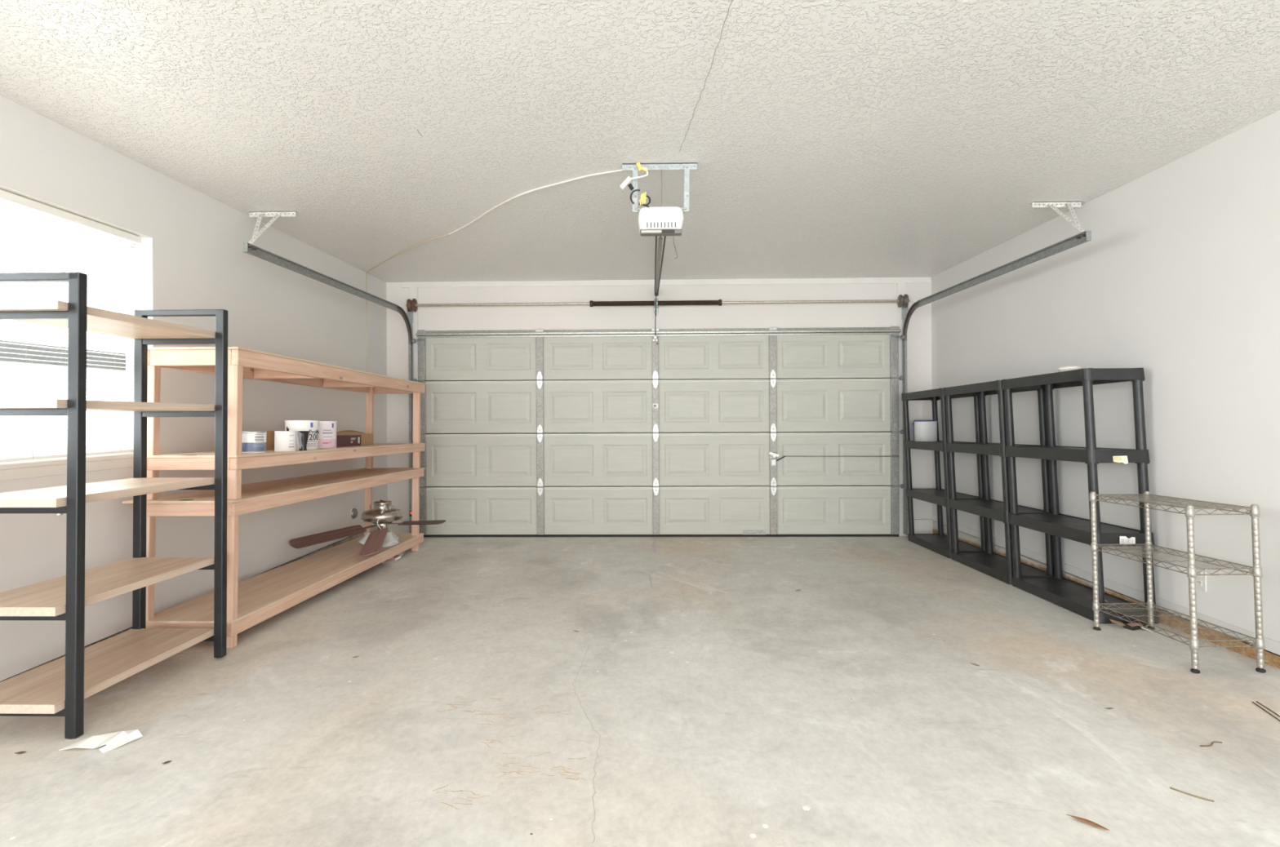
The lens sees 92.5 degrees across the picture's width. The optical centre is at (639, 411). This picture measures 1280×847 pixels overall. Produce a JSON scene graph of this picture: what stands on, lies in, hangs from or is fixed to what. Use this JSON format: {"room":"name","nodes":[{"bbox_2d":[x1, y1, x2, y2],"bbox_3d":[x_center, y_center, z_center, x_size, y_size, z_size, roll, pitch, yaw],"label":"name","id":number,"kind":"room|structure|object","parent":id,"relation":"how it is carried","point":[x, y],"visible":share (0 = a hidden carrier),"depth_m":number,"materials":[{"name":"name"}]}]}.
{"room":"garage","nodes":[
{"label":"garage","id":0,"kind":"room"},
{"bbox_2d":[0,95,387,681],"bbox_3d":[-2.718,-0.095,1.029,0.140,2.400,10.950,0,0,1],"label":"wall","id":1,"kind":"structure","parent":0,"point":[190,255],"depth_m":3.54,"materials":[{"name":"white paint"}]},
{"bbox_2d":[0,452,133,481],"bbox_3d":[-2.685,0.229,2.290,0.152,0.023,1.971,0,0,1],"label":"trim","id":2,"kind":"structure","parent":1,"relation":"attached to","point":[54,461],"depth_m":2.73,"materials":[{"name":"white paint"}]},
{"bbox_2d":[0,200,134,458],"bbox_3d":[-2.744,-0.354,2.291,0.050,1.143,1.972,0,0,1],"label":"window","id":3,"kind":"structure","parent":1,"relation":"in","point":[2,344],"depth_m":3.10,"materials":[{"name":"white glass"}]},
{"bbox_2d":[0,189,141,462],"bbox_3d":[-2.673,-0.354,2.280,0.038,1.133,1.922,0,0,1],"label":"window blind","id":4,"kind":"object","parent":3,"relation":"attached to","point":[6,197],"visible":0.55,"depth_m":2.81,"materials":[{"name":"white plastic"}]},
{"bbox_2d":[0,526,375,682],"bbox_3d":[-2.707,1.163,1.029,0.128,0.297,10.950,0,0,1],"label":"baseboard","id":5,"kind":"structure","parent":1,"relation":"attached to","point":[350,538],"depth_m":4.63,"materials":[{"name":"brown wood"}]},
{"bbox_2d":[350,507,357,519],"bbox_3d":[-2.537,0.912,5.454,0.035,0.104,0.104,0,0,1],"label":"wall cap","id":6,"kind":"object","parent":1,"relation":"attached to","point":[353,513],"visible":1,"depth_m":5.43,"materials":[{"name":"grey metal"}]},
{"bbox_2d":[0,536,1279,846],"bbox_3d":[0.078,1.224,1.099,6.000,0.547,11.200,0,0,1],"label":"floor","id":7,"kind":"structure","parent":0,"point":[698,697],"depth_m":2.25,"materials":[{"name":"concrete"}]},
{"bbox_2d":[58,729,142,753],"bbox_3d":[-1.848,1.129,2.114,0.207,0.029,0.132,0,0,6],"label":"crumpled paper","id":8,"kind":"object","parent":7,"relation":"on","point":[112,740],"visible":1,"depth_m":2.10,"materials":[{"name":"white paper"}]},
{"bbox_2d":[0,271,227,739],"bbox_3d":[-2.182,0.334,2.518,0.431,1.638,0.796,0,-1,1],"label":"metal shelf","id":9,"kind":"object","parent":7,"relation":"on","point":[60,687],"visible":1,"depth_m":2.38,"materials":[{"name":"black painted steel"},{"name":"pale oak laminate"}]},
{"bbox_2d":[122,467,424,648],"bbox_3d":[-2.255,0.842,4.286,0.552,0.730,2.553,0,-2,1],"label":"wooden shelf","id":10,"kind":"object","parent":7,"relation":"on","point":[251,602],"visible":0.78,"depth_m":3.56,"materials":[{"name":"brown wood"}]},
{"bbox_2d":[146,346,425,500],"bbox_3d":[-2.230,0.096,4.320,0.496,0.768,2.531,0,-2,1],"label":"wooden shelf","id":11,"kind":"object","parent":10,"relation":"on","point":[242,362],"visible":0.84,"depth_m":3.30,"materials":[{"name":"brown wood"}]},
{"bbox_2d":[241,431,266,453],"bbox_3d":[-2.152,0.171,3.417,0.118,0.119,0.118,0,-2,1],"label":"paint can","id":12,"kind":"object","parent":11,"relation":"on","point":[252,442],"visible":1,"depth_m":3.37,"materials":[{"name":"metal"}]},
{"bbox_2d":[253,434,264,447],"bbox_3d":[-2.105,0.163,3.388,0.008,0.074,0.059,0,0,32],"label":"print","id":13,"kind":"object","parent":12,"relation":"on","point":[258,439],"depth_m":3.38,"materials":[{"name":"grey paper"}]},
{"bbox_2d":[266,431,274,450],"bbox_3d":[-2.345,0.181,3.725,0.082,0.118,0.420,0,-2,1],"label":"carton","id":14,"kind":"object","parent":11,"relation":"on","point":[270,434],"visible":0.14,"depth_m":3.81,"materials":[{"name":"brown cardboard"}]},
{"bbox_2d":[274,431,296,451],"bbox_3d":[-2.093,0.177,3.615,0.114,0.118,0.114,0,-2,1],"label":"paint can","id":15,"kind":"object","parent":11,"relation":"on","point":[284,441],"visible":0.95,"depth_m":3.57,"materials":[{"name":"white"}]},
{"bbox_2d":[284,420,319,450],"bbox_3d":[-2.138,0.152,3.872,0.191,0.184,0.191,0,-2,1],"label":"paint can","id":16,"kind":"object","parent":11,"relation":"on","point":[312,426],"visible":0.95,"depth_m":3.81,"materials":[{"name":"white"}]},
{"bbox_2d":[306,440,315,446],"bbox_3d":[-2.056,0.204,3.830,0.007,0.035,0.071,0,0,27],"label":"print","id":17,"kind":"object","parent":16,"relation":"attached to","point":[310,443],"depth_m":3.83,"materials":[{"name":"grey paper"}]},
{"bbox_2d":[297,431,309,450],"bbox_3d":[-2.024,0.178,3.679,0.062,0.118,0.065,0,-2,1],"label":"plastic cup","id":18,"kind":"object","parent":11,"relation":"on","point":[303,436],"visible":0.95,"depth_m":3.66,"materials":[{"name":"black paint"}]},
{"bbox_2d":[318,421,337,448],"bbox_3d":[-2.162,0.161,4.158,0.187,0.182,0.187,0,-2,1],"label":"paint can","id":19,"kind":"object","parent":11,"relation":"on","point":[327,429],"visible":0.63,"depth_m":4.10,"materials":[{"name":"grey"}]},
{"bbox_2d":[322,430,332,437],"bbox_3d":[-2.092,0.150,4.102,0.006,0.050,0.065,0,0,38],"label":"print","id":20,"kind":"object","parent":19,"relation":"on","point":[326,433],"depth_m":4.10,"materials":[{"name":"grey paper"}]},
{"bbox_2d":[336,435,360,447],"bbox_3d":[-2.177,0.218,4.487,0.067,0.086,0.430,0,-2,1],"label":"carton","id":21,"kind":"object","parent":11,"relation":"on","point":[342,441],"visible":0.73,"depth_m":4.50,"materials":[{"name":"brown cardboard"}]},
{"bbox_2d":[336,430,373,444],"bbox_3d":[-2.301,0.211,4.827,0.125,0.120,0.615,0,-2,1],"label":"carton","id":22,"kind":"object","parent":11,"relation":"on","point":[366,438],"visible":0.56,"depth_m":4.95,"materials":[{"name":"brown cardboard"}]},
{"bbox_2d":[288,500,445,556],"bbox_3d":[-1.987,0.898,4.777,0.839,0.377,1.085,0,0,15],"label":"ceiling fan","id":23,"kind":"object","parent":10,"relation":"on","point":[383,515],"visible":1,"depth_m":4.76,"materials":[{"name":"silver metal"}]},
{"bbox_2d":[901,387,986,559],"bbox_3d":[2.675,0.518,5.423,0.376,1.396,0.829,0,-2,1],"label":"shelf unit","id":24,"kind":"object","parent":7,"relation":"on","point":[940,544],"visible":0.73,"depth_m":5.37,"materials":[{"name":"black plastic"}]},
{"bbox_2d":[912,420,937,441],"bbox_3d":[2.688,0.185,5.767,0.206,0.199,0.206,0,-2,1],"label":"paint can","id":25,"kind":"object","parent":24,"relation":"on","point":[923,430],"visible":0.97,"depth_m":5.69,"materials":[{"name":"grey plastic"}]},
{"bbox_2d":[901,387,977,400],"bbox_3d":[2.652,-0.144,5.442,0.336,0.072,0.829,0,-2,1],"label":"shelf","id":26,"kind":"object","parent":24,"relation":"on","point":[936,394],"depth_m":5.42,"materials":[{"name":"black plastic"}]},
{"bbox_2d":[903,440,980,452],"bbox_3d":[2.667,0.309,5.429,0.336,0.078,0.829,0,-2,1],"label":"shelf","id":27,"kind":"object","parent":24,"relation":"on","point":[939,446],"depth_m":5.37,"materials":[{"name":"black plastic"}]},
{"bbox_2d":[906,488,983,507],"bbox_3d":[2.683,0.763,5.416,0.336,0.078,0.829,0,-2,1],"label":"shelf","id":28,"kind":"object","parent":24,"relation":"on","point":[936,496],"depth_m":5.37,"materials":[{"name":"black plastic"}]},
{"bbox_2d":[908,533,986,559],"bbox_3d":[2.698,1.184,5.404,0.336,0.062,0.829,0,-2,1],"label":"shelf","id":29,"kind":"object","parent":24,"relation":"on","point":[936,543],"depth_m":5.37,"materials":[{"name":"black plastic"}]},
{"bbox_2d":[943,380,1054,584],"bbox_3d":[2.662,0.494,4.591,0.376,1.396,0.829,0,-2,1],"label":"shelf unit","id":30,"kind":"object","parent":7,"relation":"on","point":[1000,567],"visible":0.71,"depth_m":4.51,"materials":[{"name":"black plastic"}]},
{"bbox_2d":[946,442,1039,457],"bbox_3d":[2.655,0.285,4.598,0.336,0.078,0.829,0,-2,1],"label":"shelf","id":31,"kind":"object","parent":30,"relation":"on","point":[982,448],"depth_m":4.55,"materials":[{"name":"black plastic"}]},
{"bbox_2d":[943,380,1043,396],"bbox_3d":[2.639,-0.167,4.611,0.336,0.072,0.829,0,-2,1],"label":"shelf","id":32,"kind":"object","parent":30,"relation":"on","point":[992,388],"depth_m":4.57,"materials":[{"name":"black plastic"}]},
{"bbox_2d":[949,498,1048,524],"bbox_3d":[2.671,0.740,4.585,0.336,0.078,0.829,0,-2,1],"label":"shelf","id":33,"kind":"object","parent":30,"relation":"on","point":[990,508],"depth_m":4.55,"materials":[{"name":"black plastic"}]},
{"bbox_2d":[951,551,1054,584],"bbox_3d":[2.685,1.161,4.572,0.336,0.062,0.829,0,-2,1],"label":"shelf","id":34,"kind":"object","parent":30,"relation":"on","point":[992,564],"depth_m":4.54,"materials":[{"name":"black plastic"}]},
{"bbox_2d":[1002,368,1159,624],"bbox_3d":[2.649,0.471,3.757,0.376,1.396,0.834,0,-2,1],"label":"shelf unit","id":35,"kind":"object","parent":7,"relation":"on","point":[1073,597],"visible":0.86,"depth_m":3.59,"materials":[{"name":"black plastic"}]},
{"bbox_2d":[1057,366,1081,372],"bbox_3d":[2.529,-0.245,3.610,0.116,0.028,0.116,0,-2,1],"label":"dish","id":36,"kind":"object","parent":35,"relation":"on","point":[1065,368],"visible":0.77,"depth_m":3.57,"materials":[{"name":"white"}]},
{"bbox_2d":[1002,368,1145,390],"bbox_3d":[2.627,-0.191,3.779,0.336,0.072,0.829,0,-2,1],"label":"shelf","id":37,"kind":"object","parent":35,"relation":"on","point":[1084,376],"depth_m":3.53,"materials":[{"name":"black plastic"}]},
{"bbox_2d":[1005,445,1150,464],"bbox_3d":[2.642,0.262,3.766,0.336,0.078,0.829,0,-2,1],"label":"shelf","id":38,"kind":"object","parent":35,"relation":"on","point":[1089,455],"depth_m":3.46,"materials":[{"name":"black plastic"}]},
{"bbox_2d":[1008,512,1155,547],"bbox_3d":[2.658,0.717,3.753,0.336,0.078,0.829,0,-2,1],"label":"shelf","id":39,"kind":"object","parent":35,"relation":"on","point":[1057,524],"depth_m":3.61,"materials":[{"name":"black plastic"}]},
{"bbox_2d":[1012,576,1159,624],"bbox_3d":[2.672,1.137,3.741,0.336,0.062,0.829,0,-2,1],"label":"shelf","id":40,"kind":"object","parent":35,"relation":"on","point":[1073,597],"depth_m":3.68,"materials":[{"name":"black plastic"}]},
{"bbox_2d":[1066,814,1109,831],"bbox_3d":[1.212,1.112,1.658,0.096,0.007,0.021,0,-1,44],"label":"leaf","id":41,"kind":"object","parent":7,"relation":"on","point":[1086,821],"visible":1,"depth_m":1.66,"materials":[{"name":"brown plant"}]},
{"bbox_2d":[1109,619,1153,632],"bbox_3d":[2.617,1.140,3.265,0.183,0.030,0.104,0,0,23],"label":"packaging","id":42,"kind":"object","parent":7,"relation":"on","point":[1130,626],"visible":0.77,"depth_m":3.25,"materials":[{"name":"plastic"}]},
{"bbox_2d":[1123,622,1145,631],"bbox_3d":[2.635,1.147,3.263,0.118,0.017,0.060,0,0,-28],"label":"tray","id":43,"kind":"object","parent":42,"relation":"on","point":[1130,626],"depth_m":3.24,"materials":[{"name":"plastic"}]},
{"bbox_2d":[1088,491,1266,674],"bbox_3d":[2.561,0.784,2.967,0.325,0.762,0.636,0,-2,-1],"label":"wire rack","id":44,"kind":"object","parent":7,"relation":"on","point":[1256,571],"visible":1,"depth_m":2.82,"materials":[{"name":"silver metal"}]},
{"bbox_2d":[1169,786,1213,802],"bbox_3d":[1.605,1.117,1.783,0.096,0.006,0.010,0,0,45],"label":"twig","id":45,"kind":"object","parent":7,"relation":"on","point":[1181,792],"visible":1,"depth_m":1.78,"materials":[{"name":"brown wood"}]},
{"bbox_2d":[1200,742,1222,746],"bbox_3d":[1.926,1.124,2.066,0.097,0.004,0.015,0,0,-19],"label":"twig","id":46,"kind":"object","parent":7,"relation":"on","point":[1212,742],"visible":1,"depth_m":2.06,"materials":[{"name":"brown wood"}]},
{"bbox_2d":[1252,702,1279,721],"bbox_3d":[2.347,1.128,2.286,0.005,0.009,0.195,0,0,19],"label":"twig","id":47,"kind":"object","parent":7,"relation":"on","point":[1252,702],"visible":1,"depth_m":2.30,"materials":[{"name":"brown wood"}]},
{"bbox_2d":[1256,701,1279,717],"bbox_3d":[2.370,1.128,2.293,0.007,0.009,0.188,0,0,18],"label":"twig","id":48,"kind":"object","parent":7,"relation":"on","point":[1256,701],"visible":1,"depth_m":2.32,"materials":[{"name":"brown wood"}]},
{"bbox_2d":[0,0,1279,282],"bbox_3d":[0.062,-1.384,0.974,6.000,0.151,10.950,0,0,1],"label":"ceiling","id":49,"kind":"structure","parent":0,"point":[826,139],"depth_m":2.66,"materials":[{"name":"paint"}]},
{"bbox_2d":[243,211,413,533],"bbox_3d":[-2.363,-0.034,4.870,0.304,2.527,2.538,0,0,1],"label":"door track","id":50,"kind":"object","parent":49,"relation":"attached to","point":[248,248],"visible":0.99,"depth_m":4.52,"materials":[{"name":"grey metal"}]},
{"bbox_2d":[408,509,411,518],"bbox_3d":[-2.227,1.007,5.992,0.048,0.080,0.088,0,0,1],"label":"sensor","id":51,"kind":"object","parent":50,"relation":"attached to","point":[410,511],"visible":0.37,"depth_m":5.97,"materials":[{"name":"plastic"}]},
{"bbox_2d":[365,162,648,372],"bbox_3d":[-1.324,-0.825,4.401,3.619,0.960,0.208,0,0,44],"label":"extension cord","id":52,"kind":"object","parent":49,"relation":"attached to","point":[628,180],"visible":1,"depth_m":3.56,"materials":[{"name":"white plastic"}]},
{"bbox_2d":[620,176,631,190],"bbox_3d":[-0.074,-1.193,3.203,0.061,0.065,0.027,0,0,-5],"label":"socket","id":53,"kind":"object","parent":52,"relation":"attached to","point":[628,180],"depth_m":3.19,"materials":[{"name":"white plastic"}]},
{"bbox_2d":[622,162,697,344],"bbox_3d":[0.132,-0.978,4.631,0.394,0.664,2.930,0,0,1],"label":"garage door opener","id":54,"kind":"object","parent":49,"relation":"hanging from","point":[661,220],"visible":1,"depth_m":3.22,"materials":[{"name":"white plastic"}]},
{"bbox_2d":[640,229,681,236],"bbox_3d":[0.114,-0.978,3.355,0.216,0.098,0.306,0,0,1],"label":"tray","id":55,"kind":"object","parent":54,"relation":"on","point":[655,233],"depth_m":3.20,"materials":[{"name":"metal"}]},
{"bbox_2d":[902,201,1091,535],"bbox_3d":[2.657,-0.059,4.742,0.304,2.527,2.592,0,0,1],"label":"door track","id":56,"kind":"object","parent":49,"relation":"attached to","point":[1083,237],"visible":0.99,"depth_m":4.29,"materials":[{"name":"grey metal"}]},
{"bbox_2d":[386,277,933,519],"bbox_3d":[0.171,-0.114,6.178,5.531,2.392,0.140,0,0,1],"label":"wall","id":57,"kind":"structure","parent":0,"point":[808,314],"depth_m":6.11,"materials":[{"name":"white paint"}]},
{"bbox_2d":[409,287,418,382],"bbox_3d":[-2.263,0.009,6.146,0.080,2.500,0.020,0,0,1],"label":"trim","id":58,"kind":"structure","parent":57,"relation":"attached to","point":[413,291],"depth_m":6.14,"materials":[{"name":"white paint"}]},
{"bbox_2d":[411,325,904,537],"bbox_3d":[0.165,0.212,6.054,4.832,2.074,0.128,0,0,1],"label":"door","id":59,"kind":"structure","parent":57,"relation":"in","point":[750,431],"depth_m":6.07,"materials":[{"name":"metal"}]},
{"bbox_2d":[405,293,910,323],"bbox_3d":[0.157,-1.009,6.030,4.945,0.236,0.156,0,0,1],"label":"spring","id":60,"kind":"object","parent":57,"relation":"attached to","point":[902,301],"visible":1,"depth_m":6.00,"materials":[{"name":"metal"}]},
{"bbox_2d":[389,519,933,536],"bbox_3d":[0.177,1.197,6.174,5.531,0.300,0.128,0,0,1],"label":"baseboard","id":61,"kind":"structure","parent":57,"relation":"attached to","point":[921,526],"depth_m":6.06,"materials":[{"name":"white paint"}]},
{"bbox_2d":[401,276,929,288],"bbox_3d":[0.233,-1.282,6.100,5.251,0.057,0.012,0,0,1],"label":"trim","id":62,"kind":"structure","parent":57,"relation":"attached to","point":[842,280],"depth_m":6.10,"materials":[{"name":"white paint"}]},
{"bbox_2d":[897,283,906,536],"bbox_3d":[2.586,-0.015,6.050,0.080,2.500,0.020,0,0,1],"label":"trim","id":63,"kind":"structure","parent":57,"relation":"attached to","point":[900,286],"depth_m":6.04,"materials":[{"name":"white paint"}]},
{"bbox_2d":[931,110,1279,655],"bbox_3d":[2.852,-0.122,0.918,0.140,2.402,10.950,0,0,1],"label":"wall","id":64,"kind":"structure","parent":0,"point":[1177,278],"depth_m":3.34,"materials":[{"name":"white paint"}]},
{"bbox_2d":[933,520,1279,669],"bbox_3d":[2.855,1.135,0.918,0.128,0.297,10.950,0,0,1],"label":"baseboard","id":65,"kind":"structure","parent":64,"relation":"attached to","point":[1271,659],"depth_m":3.33,"materials":[{"name":"brown wood"}]},
{"bbox_2d":[1195,566,1206,591],"bbox_3d":[2.826,0.846,3.095,0.008,0.114,0.072,0,0,1],"label":"wall outlet","id":66,"kind":"object","parent":64,"relation":"attached to","point":[1201,580],"visible":0.59,"depth_m":3.08,"materials":[{"name":"grey plastic"}]},
{"bbox_2d":[1195,579,1201,586],"bbox_3d":[2.824,0.868,3.095,0.003,0.028,0.032,0,0,1],"label":"socket","id":67,"kind":"object","parent":66,"relation":"attached to","point":[1198,582],"depth_m":3.09,"materials":[{"name":"grey plastic"}]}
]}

